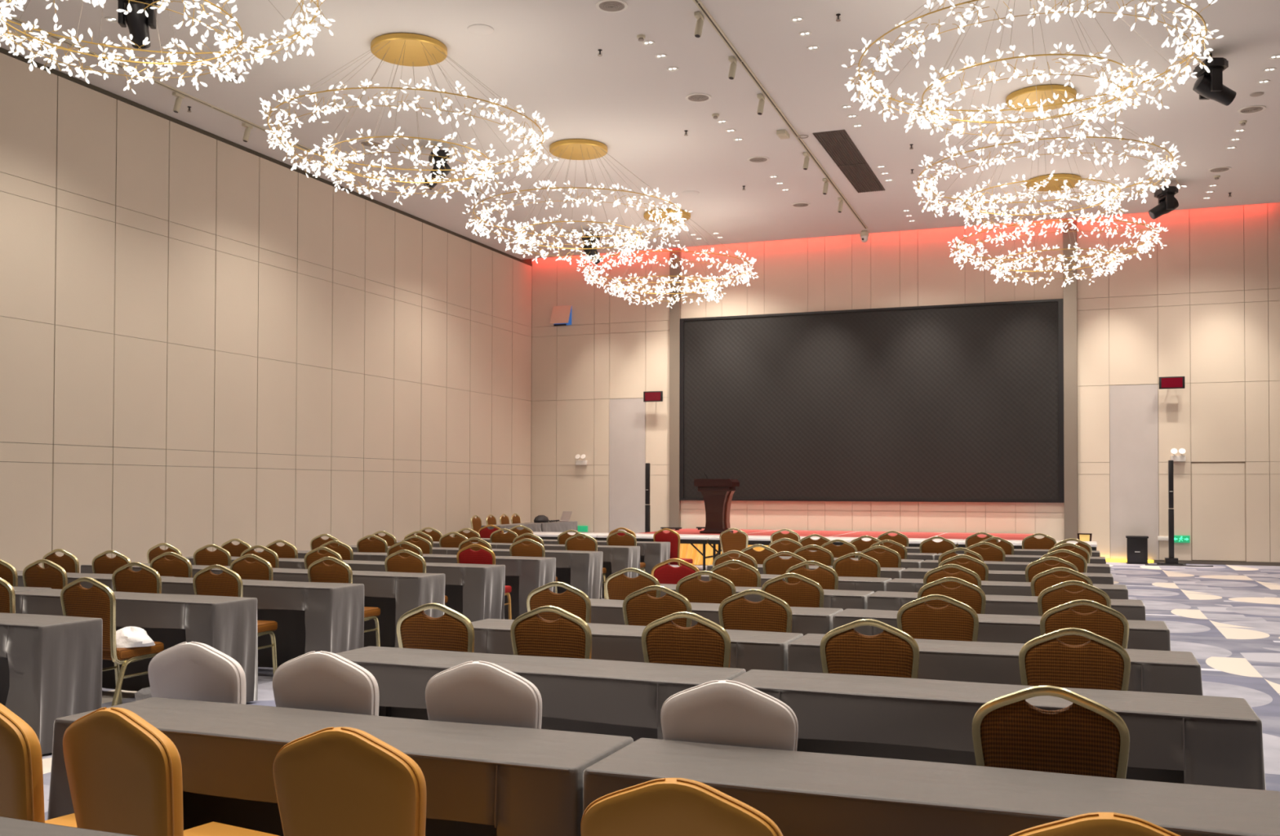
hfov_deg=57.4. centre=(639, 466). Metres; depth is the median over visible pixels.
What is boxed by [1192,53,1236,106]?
light
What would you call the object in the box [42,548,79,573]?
banquet chair
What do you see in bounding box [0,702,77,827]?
covered chair
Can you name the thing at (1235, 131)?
recessed light
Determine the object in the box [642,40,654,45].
recessed light
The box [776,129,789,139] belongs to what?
junction box
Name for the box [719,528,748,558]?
banquet chair
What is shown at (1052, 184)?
chandelier
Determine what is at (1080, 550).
banquet chair
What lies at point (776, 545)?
banquet chair
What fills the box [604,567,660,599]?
banquet chair
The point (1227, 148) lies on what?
recessed light
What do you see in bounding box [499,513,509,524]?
banquet chair
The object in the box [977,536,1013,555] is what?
banquet chair
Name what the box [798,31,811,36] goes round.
recessed light
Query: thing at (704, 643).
banquet chair
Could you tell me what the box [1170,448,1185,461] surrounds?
emergency light
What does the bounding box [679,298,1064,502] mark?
projection screen
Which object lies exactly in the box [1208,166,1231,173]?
ceiling vent
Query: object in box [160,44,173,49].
recessed light
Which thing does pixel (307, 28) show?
chandelier
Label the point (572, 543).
banquet chair
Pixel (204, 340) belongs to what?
wall
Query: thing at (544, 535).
folding table
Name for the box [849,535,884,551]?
banquet chair
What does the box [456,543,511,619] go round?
banquet chair
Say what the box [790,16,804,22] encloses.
recessed light
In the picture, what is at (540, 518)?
backpack
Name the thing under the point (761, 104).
track spotlight
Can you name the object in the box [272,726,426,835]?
covered chair
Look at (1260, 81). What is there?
recessed light
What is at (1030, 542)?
banquet chair
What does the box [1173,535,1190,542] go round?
exit sign
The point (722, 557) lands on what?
banquet chair
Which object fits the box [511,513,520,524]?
banquet chair
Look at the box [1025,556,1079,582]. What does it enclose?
banquet chair
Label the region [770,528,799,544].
banquet chair
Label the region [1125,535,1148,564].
subwoofer
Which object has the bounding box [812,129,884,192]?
ceiling vent
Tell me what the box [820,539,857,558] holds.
banquet chair
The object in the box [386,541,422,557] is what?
banquet chair
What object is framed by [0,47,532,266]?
trim
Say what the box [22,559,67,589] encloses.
banquet chair
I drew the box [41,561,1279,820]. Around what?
floor
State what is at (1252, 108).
ceiling vent
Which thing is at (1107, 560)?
light strip
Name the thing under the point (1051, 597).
banquet chair
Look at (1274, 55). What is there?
recessed light
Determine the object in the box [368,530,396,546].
banquet chair
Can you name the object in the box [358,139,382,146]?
ceiling vent
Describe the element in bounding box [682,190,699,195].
ceiling speaker
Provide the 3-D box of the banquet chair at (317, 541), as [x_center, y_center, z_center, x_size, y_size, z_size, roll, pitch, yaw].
[-3.945,1.337,15.130,0.446,0.950,0.518,0,-1,19]
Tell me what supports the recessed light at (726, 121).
in the ceiling
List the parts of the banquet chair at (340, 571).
backrest, frame, rail, seat, leg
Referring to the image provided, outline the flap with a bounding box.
[550,305,571,325]
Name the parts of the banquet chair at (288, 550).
backrest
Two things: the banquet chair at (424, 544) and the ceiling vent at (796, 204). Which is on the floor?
the banquet chair at (424, 544)
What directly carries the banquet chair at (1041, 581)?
on the floor
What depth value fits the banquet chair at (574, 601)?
7.32 m
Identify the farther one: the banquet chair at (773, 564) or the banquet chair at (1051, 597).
the banquet chair at (773, 564)
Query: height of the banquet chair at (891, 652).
0.950 m
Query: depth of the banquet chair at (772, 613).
6.81 m
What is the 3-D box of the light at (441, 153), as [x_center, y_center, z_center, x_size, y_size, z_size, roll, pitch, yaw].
[-3.394,-4.995,19.529,0.470,0.755,0.470,0,-1,-17]
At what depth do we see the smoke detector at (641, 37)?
14.77 m
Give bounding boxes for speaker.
[466,24,493,35]
[644,462,650,532]
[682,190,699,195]
[1145,460,1213,566]
[1249,92,1263,97]
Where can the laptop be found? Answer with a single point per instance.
(566, 515)
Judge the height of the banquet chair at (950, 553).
0.950 m
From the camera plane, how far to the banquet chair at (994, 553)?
13.08 m
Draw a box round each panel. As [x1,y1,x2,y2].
[643,391,662,401]
[1159,376,1185,389]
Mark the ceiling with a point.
(541, 56)
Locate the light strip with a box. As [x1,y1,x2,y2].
[1106,559,1153,563]
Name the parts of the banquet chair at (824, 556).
backrest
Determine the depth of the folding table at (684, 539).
21.66 m
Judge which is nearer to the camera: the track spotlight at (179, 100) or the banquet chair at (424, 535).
the banquet chair at (424, 535)
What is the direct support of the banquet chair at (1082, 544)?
on the floor
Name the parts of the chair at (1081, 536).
backrest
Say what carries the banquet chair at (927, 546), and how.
on the floor
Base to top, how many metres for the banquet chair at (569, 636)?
0.950 m
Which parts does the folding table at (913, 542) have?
under frame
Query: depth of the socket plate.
24.41 m
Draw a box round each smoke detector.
[636,34,645,41]
[711,113,719,119]
[1213,175,1220,179]
[1239,120,1246,125]
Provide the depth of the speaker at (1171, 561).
23.75 m
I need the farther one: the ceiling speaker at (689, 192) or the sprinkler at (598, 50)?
the ceiling speaker at (689, 192)
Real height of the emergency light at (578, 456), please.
0.268 m
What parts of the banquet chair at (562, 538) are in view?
backrest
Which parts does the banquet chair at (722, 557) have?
backrest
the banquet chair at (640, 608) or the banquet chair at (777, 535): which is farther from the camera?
the banquet chair at (777, 535)
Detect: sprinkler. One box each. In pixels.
[597,48,602,56]
[835,13,840,22]
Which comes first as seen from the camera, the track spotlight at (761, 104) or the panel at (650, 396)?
the track spotlight at (761, 104)
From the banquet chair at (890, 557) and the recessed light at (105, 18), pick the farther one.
the recessed light at (105, 18)
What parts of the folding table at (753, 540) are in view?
under frame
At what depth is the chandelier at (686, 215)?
24.02 m
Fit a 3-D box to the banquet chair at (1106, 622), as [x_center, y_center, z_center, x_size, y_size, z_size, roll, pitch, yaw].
[2.452,1.189,6.453,0.446,0.950,0.517,0,-1,20]
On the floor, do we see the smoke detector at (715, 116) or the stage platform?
the stage platform
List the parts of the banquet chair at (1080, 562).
backrest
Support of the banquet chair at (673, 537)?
on the floor
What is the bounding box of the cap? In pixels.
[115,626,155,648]
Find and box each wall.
[0,52,532,573]
[529,202,1279,562]
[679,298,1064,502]
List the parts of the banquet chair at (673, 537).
backrest, seat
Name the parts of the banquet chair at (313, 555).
backrest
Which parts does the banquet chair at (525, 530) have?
backrest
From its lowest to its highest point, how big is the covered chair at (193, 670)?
0.940 m
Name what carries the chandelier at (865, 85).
hanging from the ceiling
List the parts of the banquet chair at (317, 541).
backrest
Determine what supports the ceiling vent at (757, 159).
in the ceiling
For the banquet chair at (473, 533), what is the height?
0.950 m
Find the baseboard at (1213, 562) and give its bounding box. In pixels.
[1153,560,1279,565]
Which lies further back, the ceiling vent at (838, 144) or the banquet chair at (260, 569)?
the ceiling vent at (838, 144)
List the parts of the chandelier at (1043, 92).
ceiling plate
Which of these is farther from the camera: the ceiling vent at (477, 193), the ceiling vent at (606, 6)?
the ceiling vent at (477, 193)
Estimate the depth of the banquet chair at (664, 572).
9.83 m
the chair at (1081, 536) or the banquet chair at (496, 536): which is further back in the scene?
the chair at (1081, 536)
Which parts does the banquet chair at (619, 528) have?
backrest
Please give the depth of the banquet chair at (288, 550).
13.12 m
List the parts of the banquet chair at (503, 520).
backrest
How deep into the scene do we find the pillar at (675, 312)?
28.28 m
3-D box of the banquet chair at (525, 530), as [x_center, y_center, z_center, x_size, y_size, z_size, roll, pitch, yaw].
[-1.835,1.413,18.808,0.446,0.950,0.517,0,-1,18]
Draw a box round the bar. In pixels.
[660,527,681,530]
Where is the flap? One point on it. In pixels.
(561, 315)
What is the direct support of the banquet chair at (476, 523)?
on the floor
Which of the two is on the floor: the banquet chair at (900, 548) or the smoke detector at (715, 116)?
the banquet chair at (900, 548)
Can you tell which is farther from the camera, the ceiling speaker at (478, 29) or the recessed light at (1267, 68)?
the recessed light at (1267, 68)
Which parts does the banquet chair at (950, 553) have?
backrest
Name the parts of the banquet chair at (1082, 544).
backrest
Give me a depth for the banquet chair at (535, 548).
13.68 m
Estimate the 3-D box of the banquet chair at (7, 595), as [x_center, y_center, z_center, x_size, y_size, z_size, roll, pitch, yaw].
[-4.353,1.204,8.173,0.446,0.950,0.518,0,-1,21]
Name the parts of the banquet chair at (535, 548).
backrest, frame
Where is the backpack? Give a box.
[533,515,548,522]
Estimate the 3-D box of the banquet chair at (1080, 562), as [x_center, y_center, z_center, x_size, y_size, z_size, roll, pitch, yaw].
[4.254,1.294,11.726,0.446,0.950,0.518,0,-1,21]
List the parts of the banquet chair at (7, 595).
backrest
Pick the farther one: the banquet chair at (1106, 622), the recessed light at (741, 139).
the recessed light at (741, 139)
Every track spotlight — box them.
[172,92,184,112]
[241,122,253,142]
[693,11,703,37]
[728,56,737,79]
[756,93,764,115]
[803,151,809,169]
[822,177,828,194]
[837,197,843,213]
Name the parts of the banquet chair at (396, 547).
backrest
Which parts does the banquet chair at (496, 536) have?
backrest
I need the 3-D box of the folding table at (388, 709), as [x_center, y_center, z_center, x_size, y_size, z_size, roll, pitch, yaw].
[-0.521,1.258,5.218,1.917,0.742,0.440,0,-1,21]
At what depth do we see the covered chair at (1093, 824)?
2.13 m
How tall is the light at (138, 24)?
0.765 m
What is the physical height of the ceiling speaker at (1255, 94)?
0.015 m
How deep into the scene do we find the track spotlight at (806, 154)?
19.88 m
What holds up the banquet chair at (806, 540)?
on the floor
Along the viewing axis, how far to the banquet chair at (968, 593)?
7.80 m
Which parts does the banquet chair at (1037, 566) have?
backrest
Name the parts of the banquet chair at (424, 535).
backrest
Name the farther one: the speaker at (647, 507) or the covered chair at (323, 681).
the speaker at (647, 507)
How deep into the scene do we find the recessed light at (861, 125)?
18.42 m
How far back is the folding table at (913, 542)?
20.51 m
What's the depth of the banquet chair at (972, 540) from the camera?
16.10 m
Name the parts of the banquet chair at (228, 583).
backrest, frame, rail, seat, leg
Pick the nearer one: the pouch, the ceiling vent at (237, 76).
the pouch
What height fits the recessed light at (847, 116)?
0.010 m
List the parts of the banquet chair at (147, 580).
backrest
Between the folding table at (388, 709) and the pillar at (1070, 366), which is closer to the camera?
the folding table at (388, 709)
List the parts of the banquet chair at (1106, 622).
backrest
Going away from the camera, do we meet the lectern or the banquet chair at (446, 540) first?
the banquet chair at (446, 540)
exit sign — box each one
[577,525,587,532]
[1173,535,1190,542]
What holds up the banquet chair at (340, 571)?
on the floor
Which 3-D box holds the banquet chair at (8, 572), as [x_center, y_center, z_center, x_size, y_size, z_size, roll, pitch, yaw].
[-5.303,1.235,9.927,0.446,0.950,0.517,0,-1,16]
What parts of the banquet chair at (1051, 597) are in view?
backrest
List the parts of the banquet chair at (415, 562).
backrest, frame, seat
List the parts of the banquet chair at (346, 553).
backrest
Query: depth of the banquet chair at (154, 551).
12.34 m
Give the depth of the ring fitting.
18.90 m
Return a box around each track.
[6,16,318,154]
[693,0,867,228]
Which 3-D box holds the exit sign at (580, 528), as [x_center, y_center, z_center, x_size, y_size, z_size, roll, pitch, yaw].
[-1.466,1.552,29.160,0.340,0.150,0.054,0,-1,21]
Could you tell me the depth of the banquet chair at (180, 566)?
10.62 m
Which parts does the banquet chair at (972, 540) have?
backrest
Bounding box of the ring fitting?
[797,134,808,138]
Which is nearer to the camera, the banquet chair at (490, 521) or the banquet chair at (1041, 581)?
the banquet chair at (1041, 581)
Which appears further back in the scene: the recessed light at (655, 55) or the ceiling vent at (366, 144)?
the ceiling vent at (366, 144)
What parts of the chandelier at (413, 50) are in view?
ceiling plate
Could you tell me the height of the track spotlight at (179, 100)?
0.285 m
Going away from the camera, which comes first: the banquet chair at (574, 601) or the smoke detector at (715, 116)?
the banquet chair at (574, 601)
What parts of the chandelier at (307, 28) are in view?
glass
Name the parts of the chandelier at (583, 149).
ceiling plate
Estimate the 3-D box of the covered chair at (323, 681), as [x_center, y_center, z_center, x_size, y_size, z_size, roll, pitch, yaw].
[-1.070,1.143,4.466,0.444,0.940,0.542,0,-1,21]
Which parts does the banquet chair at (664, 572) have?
backrest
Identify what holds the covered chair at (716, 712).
on the floor
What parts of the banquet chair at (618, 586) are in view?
backrest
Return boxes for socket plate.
[1157,536,1168,540]
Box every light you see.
[104,16,117,22]
[117,0,160,48]
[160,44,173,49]
[320,120,330,124]
[422,146,450,190]
[575,453,586,465]
[582,230,602,264]
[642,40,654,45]
[654,53,666,58]
[666,66,678,71]
[716,120,727,123]
[725,128,735,132]
[733,137,743,141]
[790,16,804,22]
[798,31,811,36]
[806,45,819,50]
[841,105,852,109]
[846,114,857,118]
[852,124,862,128]
[1148,186,1178,219]
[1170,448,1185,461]
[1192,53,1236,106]
[1225,146,1236,149]
[1229,137,1240,141]
[1234,128,1245,132]
[1257,80,1270,84]
[1262,67,1276,72]
[1268,54,1279,59]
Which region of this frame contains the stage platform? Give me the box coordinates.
[637,528,1033,564]
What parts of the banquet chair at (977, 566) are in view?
backrest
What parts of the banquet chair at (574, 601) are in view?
backrest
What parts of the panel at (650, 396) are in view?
panel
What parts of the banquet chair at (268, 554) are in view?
backrest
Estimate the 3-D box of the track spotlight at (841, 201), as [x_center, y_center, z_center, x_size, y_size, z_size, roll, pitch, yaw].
[3.952,-5.140,23.007,0.103,0.285,0.180,0,-1,21]
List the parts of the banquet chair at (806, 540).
frame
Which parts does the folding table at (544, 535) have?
under frame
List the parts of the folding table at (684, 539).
under frame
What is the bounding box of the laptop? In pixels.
[557,511,571,521]
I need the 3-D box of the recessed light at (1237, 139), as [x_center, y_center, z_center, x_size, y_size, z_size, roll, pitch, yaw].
[9.728,-5.344,19.087,0.164,0.010,0.164,0,-1,21]
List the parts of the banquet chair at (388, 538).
backrest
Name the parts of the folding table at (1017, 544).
under frame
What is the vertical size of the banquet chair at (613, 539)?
0.950 m
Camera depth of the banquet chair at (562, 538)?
16.66 m
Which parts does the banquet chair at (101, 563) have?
backrest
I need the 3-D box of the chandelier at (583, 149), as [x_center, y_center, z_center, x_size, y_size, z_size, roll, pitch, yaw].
[-0.976,-4.434,19.648,3.722,1.860,3.834,1,-1,-37]
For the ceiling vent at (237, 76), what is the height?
0.022 m
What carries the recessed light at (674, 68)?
in the ceiling
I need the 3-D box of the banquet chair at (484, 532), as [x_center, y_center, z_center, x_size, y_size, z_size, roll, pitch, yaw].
[-2.340,1.416,19.054,0.446,0.950,0.518,0,-1,17]
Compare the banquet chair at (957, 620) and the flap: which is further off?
the flap
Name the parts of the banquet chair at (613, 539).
backrest, frame, seat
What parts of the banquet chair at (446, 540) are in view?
backrest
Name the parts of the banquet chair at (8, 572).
backrest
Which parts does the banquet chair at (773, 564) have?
backrest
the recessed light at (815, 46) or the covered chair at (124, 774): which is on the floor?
the covered chair at (124, 774)
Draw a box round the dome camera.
[859,230,869,242]
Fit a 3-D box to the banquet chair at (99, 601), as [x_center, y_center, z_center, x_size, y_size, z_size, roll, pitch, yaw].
[-3.526,1.200,7.830,0.446,0.950,0.518,0,-1,20]
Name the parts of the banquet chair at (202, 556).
backrest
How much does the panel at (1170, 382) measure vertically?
0.265 m
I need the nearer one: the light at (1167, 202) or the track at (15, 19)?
the track at (15, 19)
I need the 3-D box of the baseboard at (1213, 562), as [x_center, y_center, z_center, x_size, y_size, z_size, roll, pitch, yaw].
[5.595,2.014,26.477,17.886,0.070,0.017,0,-1,21]
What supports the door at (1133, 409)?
in the wall at (1204, 308)
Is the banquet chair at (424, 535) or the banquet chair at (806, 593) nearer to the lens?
the banquet chair at (806, 593)
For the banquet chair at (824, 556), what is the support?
on the floor
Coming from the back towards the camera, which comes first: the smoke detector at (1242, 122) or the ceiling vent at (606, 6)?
the smoke detector at (1242, 122)
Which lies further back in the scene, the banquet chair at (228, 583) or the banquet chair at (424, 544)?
the banquet chair at (424, 544)
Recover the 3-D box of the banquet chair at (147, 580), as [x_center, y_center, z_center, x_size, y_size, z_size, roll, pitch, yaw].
[-3.893,1.228,9.388,0.446,0.950,0.517,0,-1,16]
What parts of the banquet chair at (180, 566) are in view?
backrest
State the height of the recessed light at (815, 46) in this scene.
0.010 m
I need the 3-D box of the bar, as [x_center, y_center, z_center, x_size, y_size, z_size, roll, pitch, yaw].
[0.714,1.431,26.899,0.501,0.068,0.100,0,-1,21]
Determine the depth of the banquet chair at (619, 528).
17.64 m
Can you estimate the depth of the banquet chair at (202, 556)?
12.07 m
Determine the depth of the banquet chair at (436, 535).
17.52 m
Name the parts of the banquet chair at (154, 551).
backrest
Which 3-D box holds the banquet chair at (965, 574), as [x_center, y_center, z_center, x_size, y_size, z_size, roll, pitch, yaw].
[2.546,1.245,9.409,0.446,0.950,0.518,0,-1,22]
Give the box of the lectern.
[693,472,739,533]
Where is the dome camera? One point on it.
(864, 234)
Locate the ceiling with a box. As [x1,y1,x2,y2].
[0,0,1279,259]
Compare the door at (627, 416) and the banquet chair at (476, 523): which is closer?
the banquet chair at (476, 523)
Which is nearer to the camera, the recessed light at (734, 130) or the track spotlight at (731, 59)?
the track spotlight at (731, 59)
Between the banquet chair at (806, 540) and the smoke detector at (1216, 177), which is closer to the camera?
the banquet chair at (806, 540)
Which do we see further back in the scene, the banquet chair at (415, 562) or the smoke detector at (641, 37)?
the smoke detector at (641, 37)
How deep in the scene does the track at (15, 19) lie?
16.94 m
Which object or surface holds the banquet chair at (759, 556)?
on the floor
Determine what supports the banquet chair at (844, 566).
on the floor
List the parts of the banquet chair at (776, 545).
frame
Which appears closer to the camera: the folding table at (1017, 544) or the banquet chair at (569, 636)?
the banquet chair at (569, 636)
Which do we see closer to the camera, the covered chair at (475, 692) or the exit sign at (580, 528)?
the covered chair at (475, 692)
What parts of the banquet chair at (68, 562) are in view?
backrest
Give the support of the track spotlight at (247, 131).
attached to the track at (15, 19)
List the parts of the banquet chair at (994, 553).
backrest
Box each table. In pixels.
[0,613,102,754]
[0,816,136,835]
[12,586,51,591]
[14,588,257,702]
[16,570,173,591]
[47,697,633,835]
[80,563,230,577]
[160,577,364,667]
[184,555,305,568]
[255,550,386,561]
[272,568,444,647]
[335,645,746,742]
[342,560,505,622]
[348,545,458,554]
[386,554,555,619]
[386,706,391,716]
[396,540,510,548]
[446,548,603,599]
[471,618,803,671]
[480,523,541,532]
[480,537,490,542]
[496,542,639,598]
[503,531,608,540]
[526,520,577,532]
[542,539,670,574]
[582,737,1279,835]
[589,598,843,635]
[596,533,720,570]
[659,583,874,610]
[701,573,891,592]
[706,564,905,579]
[708,535,838,560]
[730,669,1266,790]
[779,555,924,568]
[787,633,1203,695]
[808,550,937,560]
[830,537,963,547]
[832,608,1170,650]
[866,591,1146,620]
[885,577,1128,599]
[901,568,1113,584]
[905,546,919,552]
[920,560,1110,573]
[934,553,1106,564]
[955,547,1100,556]
[957,538,1097,550]
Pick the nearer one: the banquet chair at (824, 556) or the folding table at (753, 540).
the banquet chair at (824, 556)
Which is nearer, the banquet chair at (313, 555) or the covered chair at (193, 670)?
the covered chair at (193, 670)
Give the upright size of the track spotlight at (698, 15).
0.285 m
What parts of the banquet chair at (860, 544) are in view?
backrest, frame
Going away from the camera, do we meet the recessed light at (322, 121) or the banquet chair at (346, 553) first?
the banquet chair at (346, 553)
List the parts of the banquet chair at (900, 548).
backrest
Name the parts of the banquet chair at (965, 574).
backrest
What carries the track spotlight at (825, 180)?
attached to the track at (700, 6)
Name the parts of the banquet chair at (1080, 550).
backrest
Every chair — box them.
[0,559,17,586]
[0,577,15,613]
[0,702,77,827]
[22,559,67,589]
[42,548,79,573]
[60,577,164,706]
[62,706,279,835]
[92,550,132,573]
[111,561,161,593]
[146,542,182,563]
[147,641,246,704]
[150,551,192,577]
[192,564,277,674]
[193,544,231,565]
[220,538,251,556]
[230,554,273,580]
[240,545,279,568]
[266,539,297,558]
[272,650,378,715]
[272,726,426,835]
[304,546,342,568]
[307,556,380,646]
[310,533,339,550]
[318,540,353,559]
[356,534,387,552]
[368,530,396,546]
[384,549,448,606]
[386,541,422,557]
[396,603,474,652]
[400,535,432,554]
[404,530,433,546]
[415,527,442,542]
[425,660,542,728]
[439,531,467,547]
[453,528,480,542]
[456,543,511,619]
[458,537,492,551]
[470,515,481,533]
[478,524,503,537]
[485,514,496,524]
[489,528,518,543]
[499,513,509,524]
[509,524,533,538]
[509,537,557,593]
[510,605,591,658]
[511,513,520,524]
[512,533,543,546]
[526,581,591,622]
[557,529,585,544]
[564,533,606,599]
[580,777,782,835]
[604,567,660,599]
[606,530,645,571]
[608,527,635,537]
[622,585,692,627]
[641,611,730,667]
[650,558,701,584]
[653,528,693,566]
[660,680,798,751]
[675,570,736,603]
[709,560,760,586]
[712,550,757,568]
[718,589,792,632]
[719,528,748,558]
[738,543,779,564]
[760,573,823,607]
[762,551,808,574]
[768,537,803,556]
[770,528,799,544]
[784,560,838,589]
[793,544,834,565]
[799,533,831,551]
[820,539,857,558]
[820,618,919,678]
[832,552,880,577]
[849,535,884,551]
[857,545,901,568]
[869,539,906,559]
[877,530,908,546]
[897,594,978,641]
[917,577,986,613]
[919,536,955,554]
[923,564,981,588]
[937,547,983,564]
[937,554,988,581]
[964,532,998,547]
[964,542,1005,561]
[971,685,1129,778]
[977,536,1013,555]
[1009,812,1180,835]
[1018,627,1130,690]
[1022,533,1056,549]
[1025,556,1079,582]
[1031,567,1093,596]
[1037,580,1111,616]
[1040,549,1087,573]
[1040,599,1128,648]
[1047,542,1089,563]
[1053,537,1092,556]
[1077,533,1092,541]
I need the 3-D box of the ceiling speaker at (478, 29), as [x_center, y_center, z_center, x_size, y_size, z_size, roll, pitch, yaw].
[-1.991,-5.455,14.595,0.330,0.015,0.330,0,-1,21]
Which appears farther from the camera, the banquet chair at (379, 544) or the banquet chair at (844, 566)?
the banquet chair at (379, 544)
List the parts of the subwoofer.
foot plate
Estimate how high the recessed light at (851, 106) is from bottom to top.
0.010 m
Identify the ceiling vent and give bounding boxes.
[222,73,247,83]
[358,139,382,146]
[461,190,480,195]
[595,0,627,13]
[685,93,711,102]
[747,155,768,163]
[791,202,810,207]
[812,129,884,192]
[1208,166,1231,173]
[1237,105,1266,114]
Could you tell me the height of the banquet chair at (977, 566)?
0.950 m
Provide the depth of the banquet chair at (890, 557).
12.17 m
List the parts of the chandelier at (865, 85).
glass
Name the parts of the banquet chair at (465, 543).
backrest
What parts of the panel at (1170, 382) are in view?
panel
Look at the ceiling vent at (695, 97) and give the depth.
17.08 m
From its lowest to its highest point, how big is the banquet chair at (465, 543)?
0.950 m
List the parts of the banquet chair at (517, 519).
backrest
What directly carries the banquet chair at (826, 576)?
on the floor
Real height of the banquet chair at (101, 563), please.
0.950 m
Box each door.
[608,398,645,533]
[1109,384,1159,559]
[1191,462,1245,560]
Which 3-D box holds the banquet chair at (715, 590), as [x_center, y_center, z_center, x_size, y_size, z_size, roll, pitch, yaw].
[0.545,1.224,8.574,0.446,0.950,0.518,0,-1,19]
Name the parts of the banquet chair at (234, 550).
backrest, frame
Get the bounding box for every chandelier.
[0,0,335,94]
[258,32,559,204]
[462,138,692,266]
[576,208,758,308]
[841,0,1223,147]
[912,84,1186,235]
[947,173,1168,287]
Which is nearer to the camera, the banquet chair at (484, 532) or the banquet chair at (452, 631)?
the banquet chair at (452, 631)
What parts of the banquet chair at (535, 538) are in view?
backrest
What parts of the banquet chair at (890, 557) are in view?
backrest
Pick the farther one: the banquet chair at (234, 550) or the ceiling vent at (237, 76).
the ceiling vent at (237, 76)
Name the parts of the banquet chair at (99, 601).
backrest, frame, rail, leg, leg, seat, rail, leg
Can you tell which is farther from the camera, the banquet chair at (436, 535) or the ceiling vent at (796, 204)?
the ceiling vent at (796, 204)
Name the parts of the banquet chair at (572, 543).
backrest, frame, seat, leg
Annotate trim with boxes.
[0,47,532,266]
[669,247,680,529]
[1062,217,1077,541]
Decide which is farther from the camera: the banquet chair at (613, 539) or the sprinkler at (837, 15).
the banquet chair at (613, 539)
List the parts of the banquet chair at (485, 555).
backrest, frame, seat, leg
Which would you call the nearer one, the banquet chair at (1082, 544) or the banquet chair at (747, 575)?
the banquet chair at (747, 575)
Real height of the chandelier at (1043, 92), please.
1.860 m
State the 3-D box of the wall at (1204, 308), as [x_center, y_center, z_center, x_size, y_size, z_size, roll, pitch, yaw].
[5.624,-1.948,26.629,18.106,8.000,0.150,0,-1,21]
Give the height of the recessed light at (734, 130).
0.010 m
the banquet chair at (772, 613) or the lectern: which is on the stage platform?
the lectern
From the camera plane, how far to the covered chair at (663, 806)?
2.38 m
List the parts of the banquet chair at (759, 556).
backrest, frame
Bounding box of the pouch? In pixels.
[134,686,151,700]

